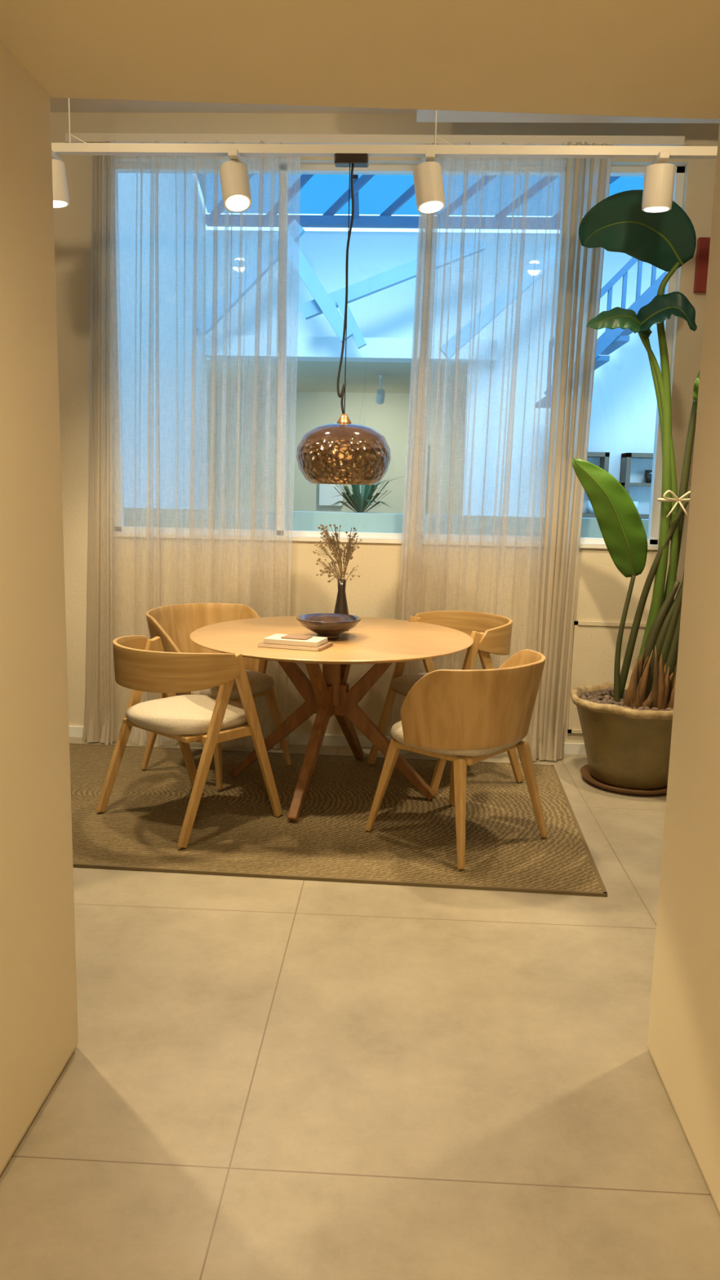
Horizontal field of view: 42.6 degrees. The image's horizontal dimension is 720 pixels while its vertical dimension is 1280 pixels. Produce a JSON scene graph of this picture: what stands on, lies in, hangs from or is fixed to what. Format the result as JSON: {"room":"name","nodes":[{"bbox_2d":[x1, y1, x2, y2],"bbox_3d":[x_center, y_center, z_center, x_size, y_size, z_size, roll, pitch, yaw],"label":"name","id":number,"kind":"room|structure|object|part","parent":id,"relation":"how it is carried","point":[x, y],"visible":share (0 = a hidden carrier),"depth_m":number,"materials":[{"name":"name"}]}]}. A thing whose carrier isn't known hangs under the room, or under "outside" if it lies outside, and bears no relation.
{"room":"dining room","nodes":[
{"label":"dining room","id":0,"kind":"room"},
{"bbox_2d":[0,40,78,1175],"bbox_3d":[-2.196,-0.243,-0.170,2.815,3.280,4.728,2,9,3],"label":"wall","id":1,"kind":"structure","parent":0,"point":[39,1030],"depth_m":1.95,"materials":[{"name":"paint"}]},
{"bbox_2d":[117,173,207,509],"bbox_3d":[-1.597,-2.261,6.913,0.100,5.000,3.800,2,9,3],"label":"wall partition","id":2,"kind":"structure","parent":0,"point":[131,483],"depth_m":7.21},
{"bbox_2d":[195,219,559,359],"bbox_3d":[0.252,-3.075,8.110,3.483,1.188,0.290,2,9,3],"label":"roof truss","id":3,"kind":"object","parent":2,"relation":"attached to","point":[324,303],"visible":0.71,"depth_m":8.04,"materials":[{"name":"white metal"}]},
{"bbox_2d":[49,96,417,113],"bbox_3d":[-0.398,-2.120,0.918,6.500,0.150,7.950,2,9,3],"label":"ceiling","id":4,"kind":"structure","parent":0,"point":[57,104],"depth_m":4.61,"materials":[{"name":"paint"}]},
{"bbox_2d":[51,149,69,208],"bbox_3d":[-1.301,-1.946,3.907,0.126,0.208,0.132,10,12,41],"label":"track spotlight","id":5,"kind":"object","parent":4,"relation":"hanging from","point":[60,193],"visible":0.54,"depth_m":3.88,"materials":[{"name":"white metal"}]},
{"bbox_2d":[219,148,251,212],"bbox_3d":[-0.522,-1.917,3.873,0.120,0.221,0.169,-3,10,-24],"label":"track spotlight","id":6,"kind":"object","parent":4,"relation":"hanging from","point":[233,173],"visible":1,"depth_m":3.83,"materials":[{"name":"white metal"}]},
{"bbox_2d":[296,153,391,484],"bbox_3d":[-0.060,-1.347,3.943,0.413,1.346,0.413,2,9,3],"label":"pendant lamp","id":7,"kind":"object","parent":4,"relation":"hanging from","point":[344,451],"visible":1,"depth_m":3.88,"materials":[{"name":"orange glass"}]},
{"bbox_3d":[-0.071,-0.809,4.031,0.413,0.257,0.413,2,9,3],"label":"lamp shade","id":8,"kind":"part","parent":7,"relation":"part of","materials":[{"name":"orange glass"}]},
{"bbox_3d":[-0.062,-1.481,3.921,0.060,1.056,0.009,2,9,3],"label":"cord","id":9,"kind":"part","parent":7,"relation":"part of","materials":[{"name":"black plastic"}]},
{"bbox_2d":[412,149,444,213],"bbox_3d":[0.287,-1.895,3.837,0.121,0.216,0.148,-6,12,-39],"label":"track spotlight","id":10,"kind":"object","parent":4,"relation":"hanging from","point":[428,175],"visible":1,"depth_m":3.79,"materials":[{"name":"white metal"}]},
{"bbox_2d":[641,151,675,212],"bbox_3d":[1.226,-1.872,3.794,0.120,0.207,0.140,2,9,3],"label":"track spotlight","id":11,"kind":"object","parent":4,"relation":"hanging from","point":[659,176],"visible":1,"depth_m":3.75,"materials":[{"name":"white metal"}]},
{"bbox_2d":[207,390,466,515],"bbox_3d":[-0.380,-1.758,10.510,4.400,2.900,2.950,2,9,3],"label":"wall","id":12,"kind":"structure","parent":0,"point":[390,419],"depth_m":11.78,"materials":[{"name":"paint"}]},
{"bbox_2d":[319,484,343,506],"bbox_3d":[-0.362,-2.119,11.785,0.300,0.800,0.080,2,9,3],"label":"panel","id":13,"kind":"object","parent":12,"relation":"attached to","point":[326,495],"visible":0.36,"depth_m":11.79,"materials":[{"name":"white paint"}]},
{"bbox_2d":[207,357,466,394],"bbox_3d":[-0.355,-2.969,10.262,4.200,0.130,2.850,2,9,3],"label":"ceiling","id":14,"kind":"structure","parent":0,"point":[311,375],"depth_m":10.05,"materials":[{"name":"paint"}]},
{"bbox_2d":[375,374,385,404],"bbox_3d":[0.221,-2.680,9.900,0.090,0.298,0.163,1,9,-4],"label":"track spotlight","id":15,"kind":"object","parent":14,"relation":"hanging from","point":[380,393],"visible":1,"depth_m":9.87,"materials":[{"name":"white metal"}]},
{"bbox_3d":[0.222,-2.709,9.895,0.024,0.200,0.023,2,9,3],"label":"stem","id":16,"kind":"part","parent":15,"relation":"part of","materials":[{"name":"white metal"}]},
{"bbox_2d":[0,737,719,1279],"bbox_3d":[0.452,0.669,4.955,8.500,0.060,14.800,2,9,3],"label":"floor","id":17,"kind":"structure","parent":0,"point":[264,1078],"depth_m":2.21,"materials":[{"name":"tile"}]},
{"bbox_2d":[69,743,607,896],"bbox_3d":[-0.396,0.740,4.182,2.704,0.011,1.574,2,9,5],"label":"area rug","id":18,"kind":"object","parent":17,"relation":"on","point":[236,831],"visible":0.73,"depth_m":3.90,"materials":[{"name":"brown carpet"}]},
{"bbox_2d":[96,635,282,848],"bbox_3d":[-0.739,0.379,3.929,0.614,0.766,0.578,9,12,41],"label":"dining chair","id":19,"kind":"object","parent":18,"relation":"on","point":[141,664],"visible":1,"depth_m":3.71,"materials":[{"name":"brown wood"}]},
{"bbox_3d":[-0.934,0.355,4.121,0.048,0.742,0.549,9,12,41],"label":"leg frame","id":20,"kind":"part","parent":19,"relation":"part of","materials":[{"name":"brown wood"}]},
{"bbox_3d":[-0.814,0.096,3.790,0.614,0.166,0.333,9,12,41],"label":"backrest","id":21,"kind":"part","parent":19,"relation":"part of","materials":[{"name":"brown wood"}]},
{"bbox_3d":[-0.726,0.353,3.939,0.440,0.023,0.370,9,12,41],"label":"seat frame","id":22,"kind":"part","parent":19,"relation":"part of","materials":[{"name":"brown wood"}]},
{"bbox_3d":[-0.722,0.311,3.936,0.490,0.068,0.470,9,12,41],"label":"seat","id":23,"kind":"part","parent":19,"relation":"part of","materials":[{"name":"fabric"}]},
{"bbox_3d":[-0.526,0.423,3.762,0.048,0.742,0.549,9,12,41],"label":"leg frame","id":24,"kind":"part","parent":19,"relation":"part of","materials":[{"name":"brown wood"}]},
{"bbox_2d":[141,603,291,790],"bbox_3d":[-0.736,0.246,4.626,0.594,0.800,0.689,8,11,34],"label":"dining chair","id":25,"kind":"object","parent":18,"relation":"on","point":[175,624],"visible":0.42,"depth_m":4.71,"materials":[{"name":"brown wood"}]},
{"bbox_3d":[-1.014,0.448,4.585,0.144,0.404,0.051,2,9,3],"label":"leg","id":26,"kind":"part","parent":25,"relation":"part of","materials":[{"name":"brown wood"}]},
{"bbox_3d":[-0.805,0.024,4.642,0.414,0.369,0.689,8,11,34],"label":"backrest","id":27,"kind":"part","parent":25,"relation":"part of","materials":[{"name":"brown wood"}]},
{"bbox_3d":[-0.666,0.494,4.348,0.051,0.404,0.144,-3,10,-24],"label":"leg","id":28,"kind":"part","parent":25,"relation":"part of","materials":[{"name":"brown wood"}]},
{"bbox_3d":[-0.703,0.210,4.598,0.480,0.073,0.500,8,11,34],"label":"seat","id":29,"kind":"part","parent":25,"relation":"part of","materials":[{"name":"fabric"}]},
{"bbox_3d":[-0.709,0.261,4.609,0.370,0.030,0.400,8,11,34],"label":"seat frame","id":30,"kind":"part","parent":25,"relation":"part of","materials":[{"name":"brown wood"}]},
{"bbox_3d":[-0.419,0.442,4.698,0.144,0.404,0.051,2,9,3],"label":"leg","id":31,"kind":"part","parent":25,"relation":"part of","materials":[{"name":"brown wood"}]},
{"bbox_2d":[190,615,473,822],"bbox_3d":[-0.136,0.339,4.342,1.300,0.736,1.300,2,9,3],"label":"round dining table","id":32,"kind":"object","parent":18,"relation":"on","point":[382,642],"visible":0.88,"depth_m":4.25,"materials":[{"name":"brown wood"}]},
{"bbox_2d":[257,633,333,651],"bbox_3d":[-0.274,0.006,3.949,0.280,0.042,0.172,4,10,16],"label":"stacked books","id":33,"kind":"object","parent":32,"relation":"on","point":[293,642],"visible":1,"depth_m":3.90,"materials":[{"name":"white paper"}]},
{"bbox_3d":[-0.269,-0.012,3.946,0.110,0.005,0.090,4,10,16],"label":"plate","id":34,"kind":"part","parent":33,"relation":"part of","materials":[{"name":"paper"}]},
{"bbox_2d":[296,613,361,639],"bbox_3d":[-0.142,-0.055,4.177,0.294,0.094,0.294,2,9,3],"label":"ceramic bowl","id":35,"kind":"object","parent":32,"relation":"on","point":[329,625],"visible":0.96,"depth_m":4.12,"materials":[{"name":"ceramic"}]},
{"bbox_2d":[312,524,362,631],"bbox_3d":[-0.125,-0.296,4.379,0.213,0.505,0.224,-7,12,-42],"label":"bud vase","id":36,"kind":"object","parent":32,"relation":"on","point":[341,606],"visible":0.98,"depth_m":4.37,"materials":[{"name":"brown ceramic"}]},
{"bbox_2d":[367,610,523,796],"bbox_3d":[0.442,0.281,4.611,0.579,0.791,0.617,-4,11,-29],"label":"dining chair","id":37,"kind":"object","parent":18,"relation":"on","point":[490,633],"visible":0.6,"depth_m":4.63,"materials":[{"name":"brown wood"}]},
{"bbox_3d":[0.425,0.270,4.600,0.370,0.023,0.440,-4,11,-29],"label":"seat frame","id":38,"kind":"part","parent":37,"relation":"part of","materials":[{"name":"brown wood"}]},
{"bbox_3d":[0.295,0.252,4.841,0.549,0.767,0.048,-4,11,-29],"label":"leg frame","id":39,"kind":"part","parent":37,"relation":"part of","materials":[{"name":"brown wood"}]},
{"bbox_3d":[0.422,0.229,4.590,0.470,0.068,0.490,-4,11,-29],"label":"seat","id":40,"kind":"part","parent":37,"relation":"part of","materials":[{"name":"fabric"}]},
{"bbox_3d":[0.556,-0.035,4.620,0.334,0.166,0.617,-4,11,-29],"label":"backrest","id":41,"kind":"part","parent":37,"relation":"part of","materials":[{"name":"brown wood"}]},
{"bbox_3d":[0.563,0.335,4.370,0.549,0.767,0.048,-4,11,-29],"label":"leg frame","id":42,"kind":"part","parent":37,"relation":"part of","materials":[{"name":"brown wood"}]},
{"bbox_2d":[365,648,547,870],"bbox_3d":[0.413,0.430,3.767,0.621,0.765,0.675,9,12,39],"label":"dining chair","id":43,"kind":"object","parent":18,"relation":"on","point":[463,717],"visible":1,"depth_m":3.49,"materials":[{"name":"brown wood"}]},
{"bbox_3d":[0.100,0.599,3.812,0.143,0.404,0.050,4,10,16],"label":"leg","id":44,"kind":"part","parent":43,"relation":"part of","materials":[{"name":"brown wood"}]},
{"bbox_3d":[0.420,0.559,4.099,0.052,0.405,0.145,-1,9,-11],"label":"leg","id":45,"kind":"part","parent":43,"relation":"part of","materials":[{"name":"brown wood"}]},
{"bbox_3d":[0.400,0.370,3.769,0.480,0.073,0.500,9,12,39],"label":"seat","id":46,"kind":"part","parent":43,"relation":"part of","materials":[{"name":"fabric"}]},
{"bbox_3d":[0.403,0.422,3.774,0.370,0.030,0.400,9,12,39],"label":"seat frame","id":47,"kind":"part","parent":43,"relation":"part of","materials":[{"name":"brown wood"}]},
{"bbox_3d":[0.385,0.655,3.503,0.052,0.405,0.145,-1,9,-11],"label":"leg","id":48,"kind":"part","parent":43,"relation":"part of","materials":[{"name":"brown wood"}]},
{"bbox_3d":[0.501,0.230,3.664,0.406,0.334,0.675,9,12,39],"label":"backrest","id":49,"kind":"part","parent":43,"relation":"part of","materials":[{"name":"brown wood"}]},
{"bbox_3d":[0.705,0.616,3.791,0.143,0.404,0.050,4,10,16],"label":"leg","id":50,"kind":"part","parent":43,"relation":"part of","materials":[{"name":"brown wood"}]},
{"bbox_2d":[570,189,699,795],"bbox_3d":[1.585,-0.712,4.391,1.237,2.896,0.634,2,9,3],"label":"potted plant","id":51,"kind":"object","parent":17,"relation":"on","point":[626,727],"visible":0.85,"depth_m":4.36,"materials":[{"name":"green plant"}]},
{"bbox_2d":[0,0,719,119],"bbox_3d":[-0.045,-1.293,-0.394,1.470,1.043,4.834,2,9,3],"label":"ceiling","id":52,"kind":"structure","parent":0,"point":[624,58],"depth_m":1.75,"materials":[{"name":"white paint"}]},
{"bbox_2d":[51,97,717,159],"bbox_3d":[-0.089,-2.257,3.796,5.750,0.495,0.040,2,9,3],"label":"ceiling track","id":53,"kind":"object","parent":52,"relation":"hanging from","point":[450,150],"depth_m":3.81,"materials":[{"name":"white metal"}]},
{"bbox_2d":[416,109,719,123],"bbox_3d":[1.559,-2.462,4.138,2.600,0.130,0.400,2,9,3],"label":"ceiling beam","id":54,"kind":"structure","parent":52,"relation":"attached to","point":[423,115],"depth_m":4.32,"materials":[{"name":"white paint"}]},
{"bbox_2d":[50,112,719,743],"bbox_3d":[0.613,-1.024,4.976,4.480,3.280,0.200,2,9,3],"label":"wall","id":55,"kind":"structure","parent":0,"point":[602,589],"depth_m":4.96,"materials":[{"name":"white paint"}]},
{"bbox_2d":[68,725,586,754],"bbox_3d":[0.573,0.582,5.130,4.480,0.060,0.015,2,9,3],"label":"baseboard","id":56,"kind":"structure","parent":55,"relation":"attached to","point":[74,731],"depth_m":5.16,"materials":[{"name":"white paint"}]},
{"bbox_2d":[65,133,684,146],"bbox_3d":[0.051,-2.470,4.571,3.050,0.040,0.050,2,9,3],"label":"rail","id":57,"kind":"object","parent":55,"relation":"attached to","point":[162,138],"visible":0.79,"depth_m":4.55,"materials":[{"name":"white metal"}]},
{"bbox_2d":[82,140,300,748],"bbox_3d":[-0.919,-0.949,4.838,1.185,3.090,0.154,2,9,4],"label":"linen curtain","id":58,"kind":"object","parent":57,"relation":"hanging from","point":[100,717],"visible":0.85,"depth_m":4.82,"materials":[{"name":"white fabric"}]},
{"bbox_2d":[390,141,613,760],"bbox_3d":[0.694,-0.900,4.760,1.007,3.090,0.174,2,9,3],"label":"linen curtain","id":59,"kind":"object","parent":57,"relation":"hanging from","point":[587,183],"visible":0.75,"depth_m":4.73,"materials":[{"name":"white fabric"}]},
{"bbox_2d":[115,531,658,550],"bbox_3d":[0.119,-0.539,5.001,2.960,0.024,0.075,2,9,3],"label":"sill","id":60,"kind":"structure","parent":55,"relation":"attached to","point":[261,537],"depth_m":4.97,"materials":[{"name":"white paint"}]},
{"bbox_2d":[112,163,684,544],"bbox_3d":[0.143,-1.497,4.912,2.960,1.905,0.060,2,9,3],"label":"window","id":61,"kind":"structure","parent":55,"relation":"in","point":[304,169],"depth_m":4.88,"materials":[{"name":"white paint"}]},
{"bbox_2d":[534,257,666,408],"bbox_3d":[2.264,-2.943,7.816,1.422,1.892,0.825,2,9,3],"label":"staircase railing","id":62,"kind":"object","parent":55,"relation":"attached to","point":[610,340],"visible":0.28,"depth_m":7.45,"materials":[{"name":"blue metal"}]},
{"bbox_2d":[567,621,646,733],"bbox_3d":[1.410,0.212,5.028,0.520,0.620,0.014,2,9,3],"label":"access panel","id":63,"kind":"object","parent":55,"relation":"attached to","point":[594,642],"depth_m":5.01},
{"bbox_2d":[693,237,710,293],"bbox_3d":[1.856,-1.886,4.652,0.320,0.260,0.039,2,9,3],"label":"framed picture","id":64,"kind":"object","parent":55,"relation":"attached to","point":[703,243],"visible":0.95,"depth_m":4.65},
{"bbox_2d":[206,230,664,516],"bbox_3d":[1.641,-1.873,8.819,6.220,3.760,0.150,2,9,3],"label":"wall","id":65,"kind":"structure","parent":0,"point":[623,417],"depth_m":8.62,"materials":[{"name":"white paint"}]},
{"bbox_2d":[203,334,497,361],"bbox_3d":[-0.096,-2.720,8.621,2.720,0.180,0.140,2,9,3],"label":"lintel","id":66,"kind":"object","parent":65,"relation":"attached to","point":[308,347],"visible":0.71,"depth_m":8.56,"materials":[{"name":"white paint"}]},
{"bbox_2d":[196,173,644,230],"bbox_3d":[1.637,-4.121,7.247,6.180,1.143,2.170,2,9,3],"label":"skylight","id":67,"kind":"object","parent":65,"relation":"attached to","point":[385,196],"visible":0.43,"depth_m":8.26,"materials":[{"name":"glass"}]},
{"bbox_2d":[570,682,673,790],"bbox_3d":[1.361,0.478,4.598,0.640,0.429,0.640,2,9,3],"label":"pot","id":68,"kind":"object","parent":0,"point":[627,740],"depth_m":4.40,"materials":[{"name":"ceramic"}]},
{"bbox_2d":[647,120,719,1214],"bbox_3d":[1.627,-0.150,-0.228,1.940,3.280,4.958,2,9,3],"label":"wall","id":69,"kind":"structure","parent":0,"point":[683,1037],"depth_m":2.03,"materials":[{"name":"paint"}]},
{"bbox_3d":[1.528,-0.777,7.000,6.220,0.080,3.800,2,9,3],"label":"ledge","id":70,"kind":"object","parent":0,"visible":0},
{"bbox_2d":[124,506,648,538],"bbox_3d":[0.603,-0.628,5.234,4.500,0.155,0.100,2,9,3],"label":"window sill","id":71,"kind":"structure","parent":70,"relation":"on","point":[302,520],"depth_m":5.21,"materials":[{"name":"white paint"}]},
{"bbox_2d":[320,475,403,513],"bbox_3d":[0.001,-0.910,9.497,1.900,1.569,0.529,2,9,3],"label":"potted plant","id":72,"kind":"object","parent":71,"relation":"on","point":[360,501],"visible":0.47,"depth_m":9.35,"materials":[{"name":"green plant"}]},
{"bbox_2d":[582,452,609,518],"bbox_3d":[2.041,-1.419,8.665,0.500,0.670,0.240,2,9,3],"label":"shelving unit","id":73,"kind":"object","parent":70,"relation":"on","point":[601,460],"visible":0.12,"depth_m":8.62,"materials":[{"name":"grey wood"}]},
{"bbox_2d":[586,500,594,513],"bbox_3d":[2.187,-1.248,8.666,0.120,0.120,0.120,2,9,3],"label":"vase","id":74,"kind":"object","parent":73,"relation":"in","point":[589,507],"depth_m":8.64,"materials":[{"name":"white paint"}]},
{"bbox_2d":[619,453,653,519],"bbox_3d":[2.700,-1.399,8.636,0.500,0.670,0.240,2,9,3],"label":"shelving unit","id":75,"kind":"object","parent":70,"relation":"on","point":[636,468],"visible":0.29,"depth_m":8.70,"materials":[{"name":"grey wood"}]},
{"bbox_2d":[633,501,638,510],"bbox_3d":[2.546,-1.238,8.650,0.120,0.120,0.120,2,9,3],"label":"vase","id":76,"kind":"object","parent":75,"relation":"in","point":[636,503],"depth_m":8.60,"materials":[{"name":"white paint"}]},
{"bbox_2d":[644,470,652,483],"bbox_3d":[2.702,-1.519,8.596,0.120,0.120,0.120,2,9,3],"label":"vase","id":77,"kind":"object","parent":75,"relation":"in","point":[648,473],"depth_m":8.56,"materials":[{"name":"grey ceramic"}]}
]}

